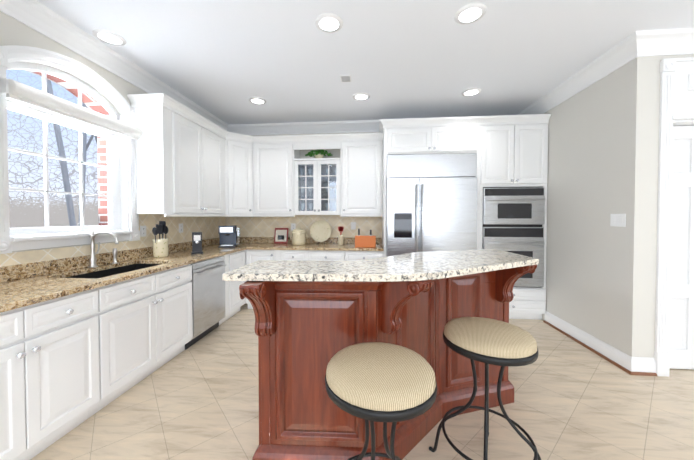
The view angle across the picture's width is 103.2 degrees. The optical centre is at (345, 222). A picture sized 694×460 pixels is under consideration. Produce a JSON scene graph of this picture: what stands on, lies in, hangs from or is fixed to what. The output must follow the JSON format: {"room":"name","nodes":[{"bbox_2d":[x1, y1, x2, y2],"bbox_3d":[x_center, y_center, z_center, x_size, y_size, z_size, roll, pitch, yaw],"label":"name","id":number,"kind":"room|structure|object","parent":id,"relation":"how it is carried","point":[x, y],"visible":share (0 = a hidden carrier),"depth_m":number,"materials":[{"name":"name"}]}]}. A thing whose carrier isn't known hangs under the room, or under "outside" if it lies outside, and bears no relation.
{"room":"kitchen","nodes":[
{"label":"kitchen","id":0,"kind":"room"},
{"bbox_2d":[0,11,210,251],"bbox_3d":[-2.505,-0.091,0.657,0.320,2.810,7.850,0,1,5],"label":"wall","id":1,"kind":"structure","parent":0,"point":[13,31],"depth_m":2.40,"materials":[{"name":"white paint"}]},
{"bbox_2d":[0,45,145,253],"bbox_3d":[-2.238,-0.556,2.315,0.195,1.500,1.208,0,1,5],"label":"window","id":2,"kind":"structure","parent":1,"relation":"in","point":[142,231],"depth_m":2.23,"materials":[{"name":"white wood"}]},
{"bbox_2d":[0,78,141,210],"bbox_3d":[-2.133,-0.463,2.258,0.125,0.935,1.004,0,1,5],"label":"blind valance","id":3,"kind":"object","parent":2,"relation":"attached to","point":[23,93],"visible":1,"depth_m":2.06,"materials":[{"name":"white"}]},
{"bbox_2d":[74,223,84,233],"bbox_3d":[-2.172,0.049,2.241,0.042,0.091,0.078,0,1,5],"label":"swan figurine","id":4,"kind":"object","parent":2,"relation":"on","point":[79,231],"visible":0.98,"depth_m":2.24,"materials":[{"name":"white ceramic"}]},
{"bbox_2d":[0,214,225,266],"bbox_3d":[-2.181,0.100,2.388,0.008,0.355,4.350,0,1,5],"label":"backsplash","id":5,"kind":"structure","parent":1,"relation":"attached to","point":[207,227],"depth_m":2.92,"materials":[{"name":"tile"}]},
{"bbox_2d":[0,0,227,130],"bbox_3d":[-2.291,-1.421,0.614,0.110,0.150,7.850,0,1,5],"label":"crown molding","id":6,"kind":"structure","parent":1,"relation":"attached to","point":[39,17],"depth_m":2.28,"materials":[{"name":"white wood"}]},
{"bbox_2d":[133,106,225,214],"bbox_3d":[-1.902,-0.629,3.333,0.383,1.070,1.169,0,1,5],"label":"upper cabinet","id":7,"kind":"object","parent":1,"relation":"attached to","point":[180,164],"visible":0.96,"depth_m":2.90,"materials":[{"name":"white wood"}]},
{"bbox_2d":[179,223,182,232],"bbox_3d":[-2.073,0.074,3.458,0.008,0.115,0.075,0,1,5],"label":"electrical outlet","id":8,"kind":"object","parent":1,"relation":"attached to","point":[181,228],"visible":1,"depth_m":3.46,"materials":[{"name":"white plastic"}]},
{"bbox_2d":[249,132,379,158],"bbox_3d":[1.421,-0.158,4.396,7.450,2.810,0.320,0,1,5],"label":"wall","id":9,"kind":"structure","parent":0,"point":[335,153],"depth_m":4.38,"materials":[{"name":"white paint"}]},
{"bbox_2d":[225,139,252,214],"bbox_3d":[-1.706,-0.645,4.209,0.611,1.070,0.607,0,1,5],"label":"upper cabinet","id":10,"kind":"object","parent":9,"relation":"attached to","point":[238,178],"visible":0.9,"depth_m":4.01,"materials":[{"name":"white wood"}]},
{"bbox_2d":[253,143,299,214],"bbox_3d":[-1.076,-0.646,4.263,0.638,1.070,0.383,0,1,5],"label":"upper cabinet","id":11,"kind":"object","parent":9,"relation":"attached to","point":[273,179],"visible":0.92,"depth_m":4.11,"materials":[{"name":"white wood"}]},
{"bbox_2d":[291,223,295,230],"bbox_3d":[-0.851,0.076,4.437,0.075,0.115,0.008,0,1,5],"label":"electrical outlet","id":12,"kind":"object","parent":9,"relation":"attached to","point":[293,226],"visible":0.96,"depth_m":4.43,"materials":[{"name":"white plastic"}]},
{"bbox_2d":[226,215,381,237],"bbox_3d":[-0.706,0.064,4.432,2.552,0.355,0.008,0,1,5],"label":"backsplash","id":13,"kind":"structure","parent":9,"relation":"attached to","point":[257,226],"depth_m":4.42,"materials":[{"name":"tile"}]},
{"bbox_2d":[294,142,339,214],"bbox_3d":[-0.413,-0.645,4.212,0.688,1.070,0.363,0,1,5],"label":"glass-front cabinet","id":14,"kind":"object","parent":9,"relation":"attached to","point":[317,186],"visible":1,"depth_m":4.08,"materials":[{"name":"white"}]},
{"bbox_2d":[305,149,331,157],"bbox_3d":[-0.415,-1.060,4.213,0.433,0.227,0.255,0,1,5],"label":"ivy plant","id":15,"kind":"object","parent":14,"relation":"in","point":[319,153],"visible":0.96,"depth_m":4.16,"materials":[{"name":"green plant"}]},
{"bbox_2d":[351,222,355,229],"bbox_3d":[0.115,0.058,4.347,0.075,0.115,0.009,0,1,5],"label":"light switch","id":16,"kind":"object","parent":9,"relation":"attached to","point":[353,225],"visible":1,"depth_m":4.34,"materials":[{"name":"white plastic"}]},
{"bbox_2d":[340,141,382,214],"bbox_3d":[0.238,-0.644,4.142,0.617,1.070,0.383,0,1,5],"label":"upper cabinet","id":17,"kind":"object","parent":9,"relation":"attached to","point":[361,177],"visible":0.96,"depth_m":3.99,"materials":[{"name":"white wood"}]},
{"bbox_2d":[228,120,515,135],"bbox_3d":[0.360,-1.486,4.255,4.480,0.150,0.110,0,1,5],"label":"crown molding","id":18,"kind":"structure","parent":9,"relation":"attached to","point":[355,126],"depth_m":4.34,"materials":[{"name":"white wood"}]},
{"bbox_2d":[31,304,693,459],"bbox_3d":[1.045,1.369,0.355,7.450,0.100,8.490,0,1,5],"label":"floor","id":19,"kind":"structure","parent":0,"point":[199,400],"depth_m":1.85,"materials":[{"name":"tile"}]},
{"bbox_2d":[0,286,103,459],"bbox_3d":[-1.956,0.865,1.443,0.628,0.868,0.778,0,1,5],"label":"base cabinet","id":20,"kind":"object","parent":19,"relation":"on","point":[68,363],"depth_m":1.52,"materials":[{"name":"white wood"}]},
{"bbox_2d":[104,264,192,406],"bbox_3d":[-1.877,0.850,2.296,0.628,0.868,0.937,0,1,5],"label":"base cabinet","id":21,"kind":"object","parent":19,"relation":"on","point":[148,321],"depth_m":2.15,"materials":[{"name":"white wood"}]},
{"bbox_2d":[185,256,226,349],"bbox_3d":[-1.777,0.838,3.061,0.670,0.866,0.598,0,1,5],"label":"dishwasher","id":22,"kind":"object","parent":19,"relation":"on","point":[208,299],"visible":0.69,"depth_m":2.97,"materials":[{"name":"silver metal"}]},
{"bbox_2d":[219,250,244,324],"bbox_3d":[-1.753,0.826,3.648,0.628,0.868,0.567,0,1,5],"label":"base cabinet","id":23,"kind":"object","parent":19,"relation":"on","point":[233,302],"depth_m":3.55,"materials":[{"name":"white wood"}]},
{"bbox_2d":[0,237,247,312],"bbox_3d":[-1.863,0.447,2.365,0.643,0.337,4.349,0,1,5],"label":"countertop","id":24,"kind":"structure","parent":23,"relation":"on","point":[24,285],"depth_m":2.10,"materials":[{"name":"brown stone"}]},
{"bbox_2d":[88,230,118,267],"bbox_3d":[-2.017,0.220,2.391,0.268,0.313,0.243,0,1,5],"label":"faucet","id":25,"kind":"object","parent":24,"relation":"on","point":[92,259],"visible":1,"depth_m":2.30,"materials":[{"name":"silver metal"}]},
{"bbox_2d":[152,221,168,257],"bbox_3d":[-1.967,0.177,2.895,0.143,0.381,0.185,0,1,5],"label":"utensil crock","id":26,"kind":"object","parent":24,"relation":"on","point":[160,248],"visible":1,"depth_m":2.88,"materials":[{"name":"ceramic"}]},
{"bbox_2d":[191,232,202,253],"bbox_3d":[-1.737,0.240,3.208,0.120,0.245,0.112,-1,1,-30],"label":"can opener","id":27,"kind":"object","parent":24,"relation":"on","point":[196,242],"visible":1,"depth_m":3.18,"materials":[{"name":"black plastic"}]},
{"bbox_2d":[218,225,239,247],"bbox_3d":[-1.657,0.200,3.907,0.260,0.300,0.265,0,1,-15],"label":"coffee maker","id":28,"kind":"object","parent":24,"relation":"on","point":[228,234],"visible":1,"depth_m":3.87,"materials":[{"name":"black plastic"}]},
{"bbox_2d":[245,250,276,308],"bbox_3d":[-1.167,0.816,4.175,0.479,0.868,0.628,0,1,5],"label":"base cabinet","id":29,"kind":"object","parent":19,"relation":"on","point":[251,256],"depth_m":3.86,"materials":[{"name":"white wood"}]},
{"bbox_2d":[277,250,308,260],"bbox_3d":[-0.717,0.817,4.134,0.425,0.868,0.628,0,1,5],"label":"base cabinet","id":30,"kind":"object","parent":19,"relation":"on","point":[303,255],"depth_m":3.82,"materials":[{"name":"white wood"}]},
{"bbox_2d":[309,250,383,260],"bbox_3d":[0.015,0.818,4.066,1.044,0.868,0.628,0,1,5],"label":"base cabinet","id":31,"kind":"object","parent":19,"relation":"on","point":[314,255],"depth_m":3.75,"materials":[{"name":"white wood"}]},
{"bbox_2d":[248,237,383,250],"bbox_3d":[-0.412,0.314,4.081,1.897,0.134,0.659,0,1,5],"label":"countertop","id":32,"kind":"structure","parent":31,"relation":"on","point":[254,243],"depth_m":4.10,"materials":[{"name":"brown stone"}]},
{"bbox_2d":[274,228,288,243],"bbox_3d":[-1.035,0.216,4.396,0.220,0.247,0.064,0,1,5],"label":"picture frame","id":33,"kind":"object","parent":32,"relation":"on","point":[280,235],"visible":0.91,"depth_m":4.39,"materials":[{"name":"red wood"}]},
{"bbox_2d":[290,227,307,244],"bbox_3d":[-0.728,0.205,4.240,0.281,0.277,0.211,0,1,5],"label":"ceramic canister","id":34,"kind":"object","parent":32,"relation":"on","point":[298,236],"visible":1,"depth_m":4.16,"materials":[{"name":"beige ceramic"}]},
{"bbox_2d":[310,221,331,243],"bbox_3d":[-0.393,0.157,4.287,0.340,0.368,0.108,0,1,5],"label":"plate","id":35,"kind":"object","parent":32,"relation":"on","point":[320,231],"visible":0.96,"depth_m":4.29,"materials":[{"name":"ceramic"}]},
{"bbox_2d":[338,226,343,244],"bbox_3d":[-0.080,0.204,4.190,0.092,0.281,0.090,0,1,5],"label":"tools","id":36,"kind":"object","parent":32,"relation":"on","point":[340,238],"visible":1,"depth_m":4.16,"materials":[{"name":"ceramic"}]},
{"bbox_2d":[355,229,375,247],"bbox_3d":[0.272,0.220,3.866,0.290,0.260,0.100,0,1,5],"label":"knife block","id":37,"kind":"object","parent":32,"relation":"on","point":[366,241],"visible":1,"depth_m":3.82,"materials":[{"name":"orange wood"}]},
{"bbox_2d":[230,277,513,459],"bbox_3d":[0.395,0.773,1.890,1.641,1.038,1.592,0,1,5],"label":"kitchen island","id":38,"kind":"object","parent":19,"relation":"on","point":[312,318],"depth_m":1.41,"materials":[{"name":"brown wood"}]},
{"bbox_2d":[222,249,538,284],"bbox_3d":[0.334,0.239,1.716,1.680,0.032,1.128,0,1,5],"label":"island countertop","id":39,"kind":"structure","parent":38,"relation":"on","point":[485,266],"depth_m":1.46,"materials":[{"name":"white stone"}]},
{"bbox_2d":[325,342,436,459],"bbox_3d":[0.133,0.930,1.095,0.434,0.752,0.434,0,1,-11],"label":"stool","id":40,"kind":"object","parent":19,"relation":"on","point":[384,383],"visible":1,"depth_m":0.99,"materials":[{"name":"fabric"}]},
{"bbox_2d":[382,126,479,256],"bbox_3d":[1.138,0.006,3.902,1.218,2.500,0.718,0,1,5],"label":"surround","id":41,"kind":"object","parent":19,"relation":"on","point":[435,140],"visible":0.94,"depth_m":3.57,"materials":[{"name":"white wood"}]},
{"bbox_2d":[386,153,476,256],"bbox_3d":[1.134,0.179,3.868,1.138,2.145,0.757,0,1,5],"label":"refrigerator","id":42,"kind":"object","parent":19,"relation":"on","point":[431,202],"visible":0.58,"depth_m":3.56,"materials":[{"name":"silver metal"}]},
{"bbox_2d":[429,317,540,459],"bbox_3d":[0.728,0.924,1.422,0.434,0.752,0.434,0,1,-19],"label":"stool","id":43,"kind":"object","parent":19,"relation":"on","point":[488,341],"visible":1,"depth_m":1.34,"materials":[{"name":"fabric"}]},
{"bbox_2d":[479,124,547,319],"bbox_3d":[2.151,0.008,3.788,0.817,2.500,0.759,0,1,5],"label":"tall cabinet","id":44,"kind":"object","parent":19,"relation":"on","point":[513,189],"visible":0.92,"depth_m":3.47,"materials":[{"name":"white wood"}]},
{"bbox_2d":[37,0,693,124],"bbox_3d":[1.045,-1.540,0.303,7.450,0.100,8.490,0,1,5],"label":"ceiling","id":45,"kind":"structure","parent":0,"point":[288,61],"depth_m":2.42,"materials":[{"name":"white paint"}]},
{"bbox_2d":[92,29,125,45],"bbox_3d":[-1.952,-1.520,2.273,0.216,0.012,0.216,0,1,5],"label":"recessed light","id":46,"kind":"object","parent":45,"relation":"in","point":[106,36],"visible":1,"depth_m":2.26,"materials":[{"name":"white"}]},
{"bbox_2d":[249,97,265,103],"bbox_3d":[-1.125,-1.542,3.502,0.216,0.012,0.216,0,1,5],"label":"recessed light","id":47,"kind":"object","parent":45,"relation":"in","point":[258,100],"visible":0.98,"depth_m":3.48,"materials":[{"name":"white"}]},
{"bbox_2d":[315,13,342,32],"bbox_3d":[-0.129,-1.516,2.105,0.216,0.012,0.216,0,1,5],"label":"recessed light","id":48,"kind":"object","parent":45,"relation":"in","point":[329,22],"visible":0.98,"depth_m":2.09,"materials":[{"name":"white"}]},
{"bbox_2d":[340,75,350,81],"bbox_3d":[-0.002,-1.532,2.936,0.110,0.010,0.140,0,1,5],"label":"ceiling vent","id":49,"kind":"object","parent":45,"relation":"in","point":[345,78],"visible":1,"depth_m":2.92,"materials":[{"name":"white metal"}]},
{"bbox_2d":[353,93,369,99],"bbox_3d":[0.189,-1.539,3.381,0.216,0.012,0.216,0,1,5],"label":"recessed light","id":50,"kind":"object","parent":45,"relation":"in","point":[360,96],"visible":1,"depth_m":3.37,"materials":[{"name":"white"}]},
{"bbox_2d":[454,3,486,24],"bbox_3d":[0.906,-1.515,2.009,0.216,0.012,0.216,0,1,5],"label":"recessed light","id":51,"kind":"object","parent":45,"relation":"in","point":[470,12],"visible":0.98,"depth_m":2.00,"materials":[{"name":"white plastic"}]},
{"bbox_2d":[461,88,480,95],"bbox_3d":[1.484,-1.537,3.261,0.216,0.012,0.216,0,1,5],"label":"recessed light","id":52,"kind":"object","parent":45,"relation":"in","point":[471,91],"visible":1,"depth_m":3.23,"materials":[{"name":"white"}]},
{"bbox_2d":[542,56,654,357],"bbox_3d":[2.577,-0.137,3.215,0.130,2.810,1.820,0,1,5],"label":"wall","id":53,"kind":"structure","parent":0,"point":[600,144],"depth_m":2.61,"materials":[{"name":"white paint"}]},
{"bbox_2d":[517,42,631,114],"bbox_3d":[2.454,-1.466,3.163,0.110,0.150,1.680,0,1,5],"label":"crown molding","id":54,"kind":"structure","parent":53,"relation":"attached to","point":[608,62],"depth_m":2.84,"materials":[{"name":"white wood"}]},
{"bbox_2d":[543,320,634,374],"bbox_3d":[2.456,1.263,2.900,0.016,0.021,1.185,0,1,5],"label":"trim","id":55,"kind":"structure","parent":53,"relation":"attached to","point":[608,359],"depth_m":2.70,"materials":[{"name":"brown wood"}]},
{"bbox_2d":[545,311,635,371],"bbox_3d":[2.473,1.204,2.906,0.016,0.140,1.169,0,1,5],"label":"baseboard","id":56,"kind":"structure","parent":53,"relation":"attached to","point":[634,364],"depth_m":2.71,"materials":[{"name":"white wood"}]},
{"bbox_2d":[610,214,625,226],"bbox_3d":[2.437,-0.019,2.467,0.009,0.115,0.150,0,1,5],"label":"switch plate","id":57,"kind":"object","parent":53,"relation":"attached to","point":[617,220],"visible":1,"depth_m":2.46,"materials":[{"name":"white plastic"}]},
{"bbox_2d":[649,54,693,357],"bbox_3d":[3.600,-0.120,2.272,2.080,2.810,0.130,0,1,5],"label":"wall","id":58,"kind":"structure","parent":0,"point":[655,159],"depth_m":2.30,"materials":[{"name":"white paint"}]},
{"bbox_2d":[620,28,693,59],"bbox_3d":[3.469,-1.448,2.140,2.320,0.150,0.110,0,1,5],"label":"crown molding","id":59,"kind":"structure","parent":58,"relation":"attached to","point":[679,41],"depth_m":2.24,"materials":[{"name":"white wood"}]},
{"bbox_2d":[654,57,693,376],"bbox_3d":[2.998,-0.028,2.309,0.793,2.625,0.171,0,1,5],"label":"door frame","id":60,"kind":"structure","parent":58,"relation":"attached to","point":[674,330],"depth_m":2.35,"materials":[{"name":"white wood"}]},
{"label":"outside","id":61,"kind":"structure","parent":0,"visible":0},
{"bbox_3d":[-9.051,1.767,6.091,13.650,0.100,25.000,0,1,5],"label":"ground","id":62,"kind":"structure","parent":61,"visible":0},
{"bbox_2d":[47,79,75,225],"bbox_3d":[-4.218,-5.055,4.659,6.046,13.599,6.912,0,1,5],"label":"tree","id":63,"kind":"object","parent":62,"relation":"on","point":[67,187],"visible":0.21,"depth_m":4.28,"materials":[{"name":"grey plant"}]},
{"bbox_2d":[78,102,93,225],"bbox_3d":[-4.960,-8.553,7.192,8.087,20.505,6.300,0,1,5],"label":"tree","id":64,"kind":"object","parent":62,"relation":"on","point":[85,145],"visible":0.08,"depth_m":6.64,"materials":[{"name":"grey plant"}]},
{"bbox_3d":[-2.200,-0.572,0.101,0.383,1.070,2.815,0,1,5],"label":"upper cabinet","id":65,"kind":"object","parent":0,"visible":0},
{"bbox_2d":[0,0,550,216],"bbox_3d":[0.023,-0.663,1.277,4.595,1.270,5.570,0,1,5],"label":"crown molding","id":66,"kind":"structure","parent":65,"relation":"attached to","point":[159,99],"depth_m":3.54,"materials":[{"name":"white wood"}]},
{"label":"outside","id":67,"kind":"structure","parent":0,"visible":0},
{"bbox_2d":[6,69,98,227],"bbox_3d":[-11.805,-4.939,14.771,22.000,14.000,0.001,-1,1,-37],"label":"sky","id":68,"kind":"structure","parent":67,"point":[26,208],"depth_m":12.90,"materials":[{"name":"white"}]}
]}

